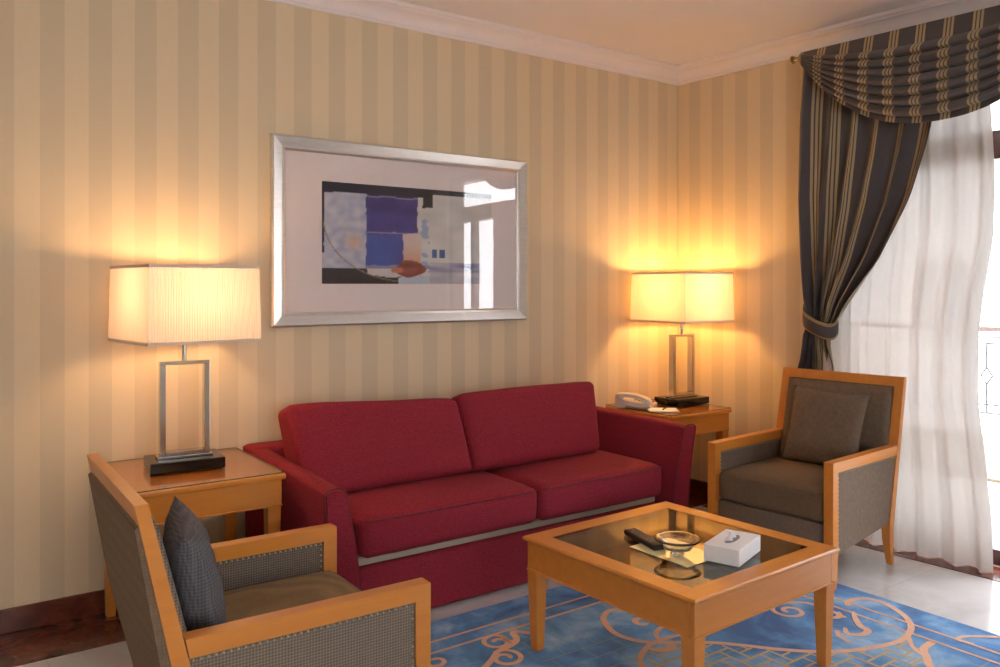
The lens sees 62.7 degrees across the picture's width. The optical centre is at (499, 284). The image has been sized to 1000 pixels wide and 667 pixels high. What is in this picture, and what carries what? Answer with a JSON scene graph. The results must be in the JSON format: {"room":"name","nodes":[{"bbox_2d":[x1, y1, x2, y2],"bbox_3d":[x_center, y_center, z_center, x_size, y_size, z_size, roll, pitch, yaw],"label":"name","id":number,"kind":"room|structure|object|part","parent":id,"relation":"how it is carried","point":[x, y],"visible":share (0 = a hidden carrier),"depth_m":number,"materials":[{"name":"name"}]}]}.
{"room":"hotel room","nodes":[
{"label":"hotel room","id":0,"kind":"room"},
{"bbox_2d":[0,0,677,609],"bbox_3d":[-1.327,-0.031,3.757,6.634,2.782,0.200,0,0,-36],"label":"wall","id":1,"kind":"structure","parent":0,"point":[133,132],"depth_m":3.72,"materials":[{"name":"paper"}]},
{"bbox_2d":[0,589,116,634],"bbox_3d":[-1.391,1.310,3.578,6.320,0.094,0.016,0,0,-36],"label":"baseboard","id":2,"kind":"structure","parent":1,"relation":"attached to","point":[14,619],"depth_m":3.28,"materials":[{"name":"brown wood"}]},
{"bbox_2d":[0,493,707,666],"bbox_3d":[-1.263,1.359,3.468,6.400,0.003,0.345,0,0,-36],"label":"trim","id":3,"kind":"structure","parent":1,"relation":"attached to","point":[27,646],"depth_m":3.14,"materials":[{"name":"brown wood"}]},
{"bbox_2d":[270,133,526,327],"bbox_3d":[-0.457,-0.253,4.237,1.490,0.900,0.034,0,0,-36],"label":"framed picture","id":4,"kind":"object","parent":1,"relation":"attached to","point":[361,233],"visible":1,"depth_m":4.17,"materials":[{"name":"silver metal"}]},
{"bbox_2d":[322,181,490,283],"bbox_3d":[-0.453,-0.254,4.247,1.000,0.496,0.001,0,0,-36],"label":"art print","id":5,"kind":"object","parent":4,"relation":"attached to","point":[372,234],"depth_m":4.22},
{"bbox_2d":[267,0,678,85],"bbox_3d":[-1.361,-1.372,3.549,6.334,0.100,0.098,0,0,-36],"label":"trim","id":6,"kind":"structure","parent":1,"relation":"attached to","point":[399,14],"depth_m":4.49,"materials":[{"name":"paint"}]},
{"bbox_2d":[16,426,999,666],"bbox_3d":[1.052,1.435,4.006,11.186,0.150,10.675,0,0,-36],"label":"floor","id":7,"kind":"structure","parent":0,"point":[971,600],"depth_m":3.64,"materials":[{"name":"tile"}]},
{"bbox_2d":[104,447,285,617],"bbox_3d":[-1.247,1.044,3.295,0.573,0.625,0.607,0,0,-36],"label":"end table","id":8,"kind":"object","parent":7,"relation":"on","point":[245,483],"visible":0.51,"depth_m":3.15,"materials":[{"name":"brown wood"}]},
{"bbox_3d":[-1.599,1.111,3.365,0.052,0.491,0.052,0,0,-36],"label":"leg","id":9,"kind":"part","parent":8,"relation":"part of","materials":[{"name":"brown wood"}]},
{"bbox_2d":[108,264,261,474],"bbox_3d":[-1.272,0.327,3.304,0.446,0.808,0.446,0,0,-43],"label":"table lamp","id":10,"kind":"object","parent":8,"relation":"on","point":[150,305],"visible":1,"depth_m":3.17,"materials":[{"name":"beige fabric"}]},
{"bbox_3d":[-1.272,0.491,3.304,0.190,0.376,0.042,0,0,-31],"label":"frame","id":11,"kind":"part","parent":10,"relation":"part of","materials":[{"name":"silver metal"}]},
{"bbox_3d":[-1.272,0.684,3.304,0.210,0.010,0.070,0,0,-31],"label":"foot plate","id":12,"kind":"part","parent":10,"relation":"part of","materials":[{"name":"silver metal"}]},
{"bbox_3d":[-1.272,0.197,3.304,0.032,0.212,0.032,0,0,-31],"label":"stem","id":13,"kind":"part","parent":10,"relation":"part of","materials":[{"name":"silver metal"}]},
{"bbox_3d":[-1.272,0.074,3.304,0.446,0.290,0.446,0,0,-43],"label":"lamp shade","id":14,"kind":"part","parent":10,"relation":"part of","materials":[{"name":"beige fabric"}]},
{"bbox_3d":[-1.272,-0.071,3.304,0.434,0.012,0.434,0,0,-43],"label":"shade trim","id":15,"kind":"part","parent":10,"relation":"part of","materials":[{"name":"beige fabric"}]},
{"bbox_3d":[-1.272,0.219,3.304,0.446,0.012,0.446,0,0,-43],"label":"shade trim","id":16,"kind":"part","parent":10,"relation":"part of","materials":[{"name":"beige fabric"}]},
{"bbox_3d":[-1.247,0.735,3.295,0.565,0.006,0.599,0,0,-36],"label":"glass","id":17,"kind":"part","parent":8,"relation":"part of","materials":[{"name":"clear glass"}]},
{"bbox_3d":[-1.202,1.111,3.650,0.052,0.491,0.052,0,0,-36],"label":"leg","id":18,"kind":"part","parent":8,"relation":"part of","materials":[{"name":"brown wood"}]},
{"bbox_3d":[-0.896,1.111,3.226,0.052,0.491,0.052,0,0,-36],"label":"leg","id":19,"kind":"part","parent":8,"relation":"part of","materials":[{"name":"brown wood"}]},
{"bbox_2d":[87,453,430,666],"bbox_3d":[-0.682,0.919,2.274,0.743,0.875,0.670,0,0,-35],"label":"armchair","id":20,"kind":"object","parent":7,"relation":"on","point":[287,602],"visible":0.95,"depth_m":2.10,"materials":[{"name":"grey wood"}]},
{"bbox_3d":[-0.910,0.821,2.116,0.188,0.678,0.670,0,0,-35],"label":"frame","id":21,"kind":"part","parent":20,"relation":"part of","materials":[{"name":"brown wood"}]},
{"bbox_3d":[-0.913,0.794,2.114,0.172,0.524,0.576,0,0,-35],"label":"backrest","id":22,"kind":"part","parent":20,"relation":"part of","materials":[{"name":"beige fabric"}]},
{"bbox_2d":[163,496,225,631],"bbox_3d":[-0.812,0.775,2.175,0.154,0.364,0.372,0,0,-25],"label":"throw pillow","id":23,"kind":"object","parent":20,"relation":"on","point":[190,554],"visible":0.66,"depth_m":2.04,"materials":[{"name":"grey fabric"}]},
{"bbox_3d":[-0.832,1.023,2.550,0.581,0.354,0.034,0,0,-35],"label":"panel","id":24,"kind":"part","parent":20,"relation":"part of","materials":[{"name":"beige fabric"}]},
{"bbox_3d":[-0.831,1.028,2.551,0.570,0.358,0.043,0,0,-35],"label":"nailhead trim","id":25,"kind":"part","parent":20,"relation":"part of","materials":[{"name":"gold metal"}]},
{"bbox_3d":[-0.816,0.995,2.561,0.636,0.390,0.046,0,0,-35],"label":"arm frame","id":26,"kind":"part","parent":20,"relation":"part of","materials":[{"name":"brown wood"}]},
{"bbox_2d":[223,571,360,622],"bbox_3d":[-0.633,0.995,2.308,0.600,0.162,0.572,0,0,-35],"label":"seat cushion","id":27,"kind":"object","parent":20,"relation":"on","point":[252,593],"depth_m":2.47,"materials":[{"name":"brown fabric"}]},
{"bbox_3d":[-0.476,1.023,2.037,0.581,0.354,0.034,0,0,-35],"label":"panel","id":28,"kind":"part","parent":20,"relation":"part of","materials":[{"name":"beige fabric"}]},
{"bbox_3d":[-0.475,1.028,2.038,0.570,0.358,0.043,0,0,-35],"label":"nailhead trim","id":29,"kind":"part","parent":20,"relation":"part of","materials":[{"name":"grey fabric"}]},
{"bbox_3d":[-0.460,0.995,2.048,0.636,0.390,0.046,0,0,-35],"label":"arm frame","id":30,"kind":"part","parent":20,"relation":"part of","materials":[{"name":"brown wood"}]},
{"bbox_2d":[243,382,695,607],"bbox_3d":[-0.066,0.934,3.984,2.106,0.846,0.844,0,0,-36],"label":"sofa","id":31,"kind":"object","parent":7,"relation":"on","point":[445,492],"visible":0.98,"depth_m":3.67,"materials":[{"name":"red fabric"}]},
{"bbox_3d":[-0.266,1.022,4.271,2.085,0.607,0.145,0,0,-36],"label":"frame","id":32,"kind":"part","parent":31,"relation":"part of","materials":[{"name":"red fabric"}]},
{"bbox_3d":[-0.843,1.022,3.423,0.161,0.606,0.846,0,0,-38],"label":"arm","id":33,"kind":"part","parent":31,"relation":"part of"},
{"bbox_2d":[278,398,471,491],"bbox_3d":[-0.541,0.723,3.719,0.875,0.425,0.240,0,0,-36],"label":"cushion","id":34,"kind":"object","parent":31,"relation":"on","point":[354,446],"depth_m":3.63,"materials":[{"name":"red fabric"}]},
{"bbox_2d":[347,471,536,557],"bbox_3d":[-0.379,0.983,3.707,0.878,0.184,0.710,0,0,-36],"label":"seat cushion","id":35,"kind":"object","parent":31,"relation":"on","point":[400,516],"depth_m":3.46,"materials":[{"name":"red fabric"}]},
{"bbox_3d":[0.098,1.232,3.738,1.695,0.233,0.085,0,0,-36],"label":"panel","id":36,"kind":"part","parent":31,"relation":"part of","materials":[{"name":"red fabric"}]},
{"bbox_2d":[451,382,598,471],"bbox_3d":[0.164,0.729,4.225,0.888,0.413,0.237,0,0,-36],"label":"cushion","id":37,"kind":"object","parent":31,"relation":"on","point":[514,428],"depth_m":4.11,"materials":[{"name":"red fabric"}]},
{"bbox_2d":[485,450,660,519],"bbox_3d":[0.307,0.983,4.200,0.796,0.184,0.710,0,0,-36],"label":"seat cushion","id":38,"kind":"object","parent":31,"relation":"on","point":[582,482],"depth_m":3.95,"materials":[{"name":"red fabric"}]},
{"bbox_3d":[0.688,1.020,4.524,0.251,0.610,0.839,0,0,-36],"label":"arm","id":39,"kind":"part","parent":31,"relation":"part of"},
{"bbox_2d":[606,399,731,439],"bbox_3d":[1.016,1.044,4.963,0.525,0.625,0.542,0,0,-36],"label":"end table","id":40,"kind":"object","parent":7,"relation":"on","point":[707,418],"visible":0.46,"depth_m":4.81,"materials":[{"name":"brown wood"}]},
{"bbox_2d":[615,392,656,408],"bbox_3d":[0.814,0.687,4.923,0.216,0.089,0.210,0,0,24],"label":"telephone","id":41,"kind":"object","parent":40,"relation":"on","point":[622,399],"visible":1,"depth_m":4.87,"materials":[{"name":"beige plastic"}]},
{"bbox_3d":[0.804,0.723,4.829,0.143,0.013,0.031,0,0,24],"label":"cord","id":42,"kind":"part","parent":41,"relation":"part of","materials":[{"name":"grey plastic"}]},
{"bbox_2d":[647,408,678,411],"bbox_3d":[0.950,0.728,4.785,0.170,0.005,0.130,0,0,2],"label":"notepad","id":43,"kind":"object","parent":40,"relation":"on","point":[650,409],"visible":0.9,"depth_m":4.74,"materials":[{"name":"white paper"}]},
{"bbox_3d":[1.016,0.735,4.963,0.517,0.006,0.534,0,0,-36],"label":"glass","id":44,"kind":"part","parent":40,"relation":"part of","materials":[{"name":"clear glass"}]},
{"bbox_2d":[630,272,734,406],"bbox_3d":[1.123,0.327,5.063,0.446,0.808,0.446,0,0,-36],"label":"table lamp","id":45,"kind":"object","parent":40,"relation":"on","point":[681,298],"visible":0.99,"depth_m":4.94,"materials":[{"name":"beige fabric"}]},
{"bbox_3d":[1.123,0.197,5.063,0.032,0.212,0.032,0,0,-36],"label":"stem","id":46,"kind":"part","parent":45,"relation":"part of","materials":[{"name":"silver metal"}]},
{"bbox_3d":[1.123,0.684,5.063,0.210,0.010,0.070,0,0,-36],"label":"foot plate","id":47,"kind":"part","parent":45,"relation":"part of","materials":[{"name":"silver metal"}]},
{"bbox_3d":[1.123,0.074,5.063,0.446,0.290,0.446,0,0,-36],"label":"lamp shade","id":48,"kind":"part","parent":45,"relation":"part of","materials":[{"name":"beige fabric"}]},
{"bbox_3d":[1.123,-0.071,5.063,0.434,0.012,0.434,0,0,-36],"label":"shade trim","id":49,"kind":"part","parent":45,"relation":"part of","materials":[{"name":"beige fabric"}]},
{"bbox_3d":[1.123,0.491,5.063,0.190,0.376,0.042,0,0,-36],"label":"frame","id":50,"kind":"part","parent":45,"relation":"part of","materials":[{"name":"silver metal"}]},
{"bbox_3d":[1.123,0.219,5.063,0.446,0.012,0.446,0,0,-36],"label":"shade trim","id":51,"kind":"part","parent":45,"relation":"part of","materials":[{"name":"beige fabric"}]},
{"bbox_3d":[1.328,1.111,4.906,0.052,0.491,0.052,0,0,-36],"label":"leg","id":52,"kind":"part","parent":40,"relation":"part of","materials":[{"name":"brown wood"}]},
{"bbox_2d":[431,583,999,666],"bbox_3d":[0.833,1.353,2.404,2.660,0.012,2.730,0,0,-36],"label":"area rug","id":53,"kind":"object","parent":7,"relation":"on","point":[582,630],"visible":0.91,"depth_m":3.14,"materials":[{"name":"carpet"}]},
{"bbox_2d":[522,501,839,666],"bbox_3d":[0.644,1.139,2.972,0.800,0.417,0.800,0,0,-38],"label":"coffee table","id":54,"kind":"object","parent":53,"relation":"on","point":[594,558],"visible":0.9,"depth_m":2.79,"materials":[{"name":"brown wood"}]},
{"bbox_3d":[0.138,1.201,3.035,0.052,0.293,0.052,0,0,-38],"label":"leg","id":55,"kind":"part","parent":54,"relation":"part of","materials":[{"name":"brown wood"}]},
{"bbox_2d":[624,528,663,550],"bbox_3d":[0.523,0.918,2.969,0.052,0.022,0.210,0,0,-22],"label":"remote control","id":56,"kind":"object","parent":54,"relation":"on","point":[639,536],"visible":0.89,"depth_m":2.95,"materials":[{"name":"black plastic"}]},
{"bbox_2d":[629,543,705,566],"bbox_3d":[0.609,0.930,2.863,0.175,0.001,0.265,0,0,-37],"label":"leaflet","id":57,"kind":"object","parent":54,"relation":"on","point":[695,556],"visible":0.43,"depth_m":2.82,"materials":[{"name":"yellow paper"}]},
{"bbox_2d":[654,531,701,555],"bbox_3d":[0.613,0.901,2.830,0.162,0.058,0.162,0,0,-36],"label":"ashtray","id":58,"kind":"object","parent":57,"relation":"on","point":[677,542],"visible":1,"depth_m":2.84,"materials":[{"name":"clear glass"}]},
{"bbox_3d":[0.644,0.937,2.972,0.646,0.010,0.646,0,0,-38],"label":"glass","id":59,"kind":"part","parent":54,"relation":"part of","materials":[{"name":"clear glass"}]},
{"bbox_3d":[0.644,0.939,2.972,0.800,0.018,0.800,0,0,-38],"label":"frame","id":60,"kind":"part","parent":54,"relation":"part of","materials":[{"name":"brown wood"}]},
{"bbox_3d":[0.581,1.201,2.467,0.052,0.293,0.052,0,0,-38],"label":"leg","id":61,"kind":"part","parent":54,"relation":"part of","materials":[{"name":"brown wood"}]},
{"bbox_2d":[704,529,759,566],"bbox_3d":[0.799,0.886,2.819,0.124,0.086,0.210,0,0,36],"label":"tissue box","id":62,"kind":"object","parent":54,"relation":"on","point":[735,548],"visible":1,"depth_m":2.76,"materials":[{"name":"white cardboard"}]},
{"bbox_3d":[1.149,1.201,2.909,0.052,0.293,0.052,0,0,-38],"label":"leg","id":63,"kind":"part","parent":54,"relation":"part of","materials":[{"name":"brown wood"}]},
{"bbox_2d":[708,367,906,590],"bbox_3d":[1.527,0.906,4.080,0.728,0.901,0.657,0,0,-40],"label":"armchair","id":64,"kind":"object","parent":7,"relation":"on","point":[839,503],"visible":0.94,"depth_m":3.96,"materials":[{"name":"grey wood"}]},
{"bbox_3d":[1.289,0.984,4.279,0.623,0.402,0.045,0,0,-40],"label":"arm frame","id":65,"kind":"part","parent":64,"relation":"part of","materials":[{"name":"brown wood"}]},
{"bbox_3d":[1.304,1.013,4.292,0.570,0.365,0.033,0,0,-40],"label":"panel","id":66,"kind":"part","parent":64,"relation":"part of","materials":[{"name":"brown fabric"}]},
{"bbox_3d":[1.303,1.018,4.291,0.559,0.369,0.042,0,0,-40],"label":"nailhead trim","id":67,"kind":"part","parent":64,"relation":"part of","materials":[{"name":"gold metal"}]},
{"bbox_3d":[1.487,1.126,4.047,0.590,0.118,0.566,0,0,-40],"label":"seat rail","id":68,"kind":"part","parent":64,"relation":"part of","materials":[{"name":"brown fabric"}]},
{"bbox_2d":[720,456,823,522],"bbox_3d":[1.482,0.984,4.042,0.588,0.166,0.561,0,0,-40],"label":"seat cushion","id":69,"kind":"object","parent":64,"relation":"on","point":[776,487],"depth_m":3.90,"materials":[{"name":"fabric"}]},
{"bbox_2d":[782,385,868,465],"bbox_3d":[1.648,0.730,4.164,0.186,0.398,0.404,0,0,-36],"label":"throw pillow","id":70,"kind":"object","parent":64,"relation":"on","point":[824,426],"visible":0.89,"depth_m":4.11,"materials":[{"name":"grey fabric"}]},
{"bbox_3d":[1.463,1.266,3.626,0.045,0.162,0.045,0,0,-40],"label":"leg","id":71,"kind":"part","parent":64,"relation":"part of","materials":[{"name":"brown wood"}]},
{"bbox_3d":[1.737,0.777,4.258,0.168,0.540,0.564,0,0,-40],"label":"backrest","id":72,"kind":"part","parent":64,"relation":"part of","materials":[{"name":"brown fabric"}]},
{"bbox_3d":[1.734,0.805,4.256,0.184,0.698,0.657,0,0,-40],"label":"frame","id":73,"kind":"part","parent":64,"relation":"part of","materials":[{"name":"brown wood"}]},
{"bbox_3d":[1.684,0.984,3.812,0.623,0.402,0.045,0,0,-40],"label":"arm frame","id":74,"kind":"part","parent":64,"relation":"part of","materials":[{"name":"brown wood"}]},
{"bbox_3d":[1.699,1.013,3.825,0.570,0.365,0.033,0,0,-40],"label":"panel","id":75,"kind":"part","parent":64,"relation":"part of","materials":[{"name":"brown fabric"}]},
{"bbox_3d":[1.698,1.018,3.824,0.559,0.369,0.042,0,0,-40],"label":"nailhead trim","id":76,"kind":"part","parent":64,"relation":"part of","materials":[{"name":"gold metal"}]},
{"bbox_3d":[1.888,1.255,3.985,0.065,0.202,0.043,0,0,-40],"label":"leg","id":77,"kind":"part","parent":64,"relation":"part of","materials":[{"name":"brown wood"}]},
{"bbox_2d":[979,326,999,414],"bbox_3d":[5.488,0.882,6.689,0.080,0.975,7.500,0,0,-39],"label":"terrace railing","id":78,"kind":"object","parent":7,"relation":"on","point":[982,328],"visible":0.12,"depth_m":7.76,"materials":[{"name":"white metal"}]},
{"bbox_3d":[5.488,0.417,6.689,0.080,0.045,7.500,0,0,-39],"label":"handrail","id":79,"kind":"part","parent":78,"relation":"part of","materials":[{"name":"white wood"}]},
{"bbox_2d":[982,434,999,482],"bbox_3d":[3.983,1.359,6.431,1.800,0.022,10.000,0,0,-39],"label":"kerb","id":80,"kind":"object","parent":7,"relation":"on","point":[991,443],"depth_m":6.45,"materials":[{"name":"white"}]},
{"bbox_2d":[397,0,926,64],"bbox_3d":[0.657,-1.497,1.227,7.300,0.150,6.625,0,0,-36],"label":"ceiling","id":81,"kind":"structure","parent":0,"point":[678,32],"depth_m":4.38,"materials":[{"name":"paint"}]},
{"bbox_2d":[678,59,804,481],"bbox_3d":[3.235,-0.031,3.074,0.200,2.782,6.260,0,0,-39],"label":"wall","id":82,"kind":"structure","parent":0,"point":[738,132],"depth_m":5.05,"materials":[{"name":"paper"}]},
{"bbox_2d":[690,478,707,497],"bbox_3d":[3.156,1.310,3.000,0.016,0.094,6.244,0,0,-39],"label":"baseboard","id":83,"kind":"structure","parent":82,"relation":"attached to","point":[697,487],"depth_m":5.29,"materials":[{"name":"brown wood"}]},
{"bbox_2d":[790,56,798,63],"bbox_3d":[2.441,-1.262,3.769,0.153,0.073,2.372,0,0,-39],"label":"curtain rod","id":84,"kind":"object","parent":82,"relation":"attached to","point":[793,59],"visible":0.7,"depth_m":4.63,"materials":[{"name":"gold metal"}]},
{"bbox_2d":[798,68,931,370],"bbox_3d":[1.913,0.044,4.347,0.152,2.619,0.876,0,0,-36],"label":"drape","id":85,"kind":"object","parent":84,"relation":"hanging from","point":[857,173],"visible":0.52,"depth_m":4.43,"materials":[{"name":"fabric"}]},
{"bbox_2d":[802,304,838,339],"bbox_3d":[1.769,0.196,4.526,0.152,0.208,0.196,0,0,-36],"label":"tieback","id":86,"kind":"object","parent":85,"relation":"attached to","point":[822,330],"visible":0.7,"depth_m":4.46,"materials":[{"name":"fabric"}]},
{"bbox_2d":[799,5,999,122],"bbox_3d":[2.099,-1.040,3.955,0.095,0.501,1.473,0,0,-39],"label":"swag valance","id":87,"kind":"object","parent":84,"relation":"hanging from","point":[949,67],"visible":1,"depth_m":4.00,"materials":[{"name":"fabric"}]},
{"bbox_2d":[678,0,999,85],"bbox_3d":[3.115,-1.372,2.976,0.110,0.100,6.260,0,0,-39],"label":"trim","id":88,"kind":"structure","parent":82,"relation":"attached to","point":[782,49],"depth_m":4.57,"materials":[{"name":"paint"}]},
{"bbox_2d":[703,504,999,581],"bbox_3d":[3.187,1.359,2.812,0.205,0.003,5.915,0,0,-39],"label":"trim","id":89,"kind":"structure","parent":82,"relation":"attached to","point":[912,555],"depth_m":4.01,"materials":[{"name":"brown wood"}]},
{"bbox_2d":[993,130,999,565],"bbox_3d":[2.602,0.150,3.836,0.120,2.420,2.200,0,0,-39],"label":"window","id":90,"kind":"structure","parent":82,"relation":"in","point":[996,133],"depth_m":3.98,"materials":[{"name":"brown wood"}]},
{"bbox_3d":[2.442,-1.245,3.802,0.140,0.016,2.067,0,0,-36],"label":"rail","id":91,"kind":"object","parent":82,"relation":"attached to","visible":0},
{"bbox_2d":[823,105,994,572],"bbox_3d":[2.073,0.057,4.217,0.133,2.594,0.870,0,0,-39],"label":"sheer curtain","id":92,"kind":"object","parent":91,"relation":"hanging from","point":[916,315],"visible":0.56,"depth_m":4.10,"materials":[{"name":"white fabric"}]},
{"label":"outside","id":93,"kind":"structure","parent":0,"visible":0},
{"bbox_2d":[979,100,999,427],"bbox_3d":[12.397,-0.140,14.573,5.070,21.000,28.000,0,0,-39],"label":"sky","id":94,"kind":"structure","parent":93,"point":[990,315],"depth_m":14.89,"materials":[{"name":"white"}]}
]}

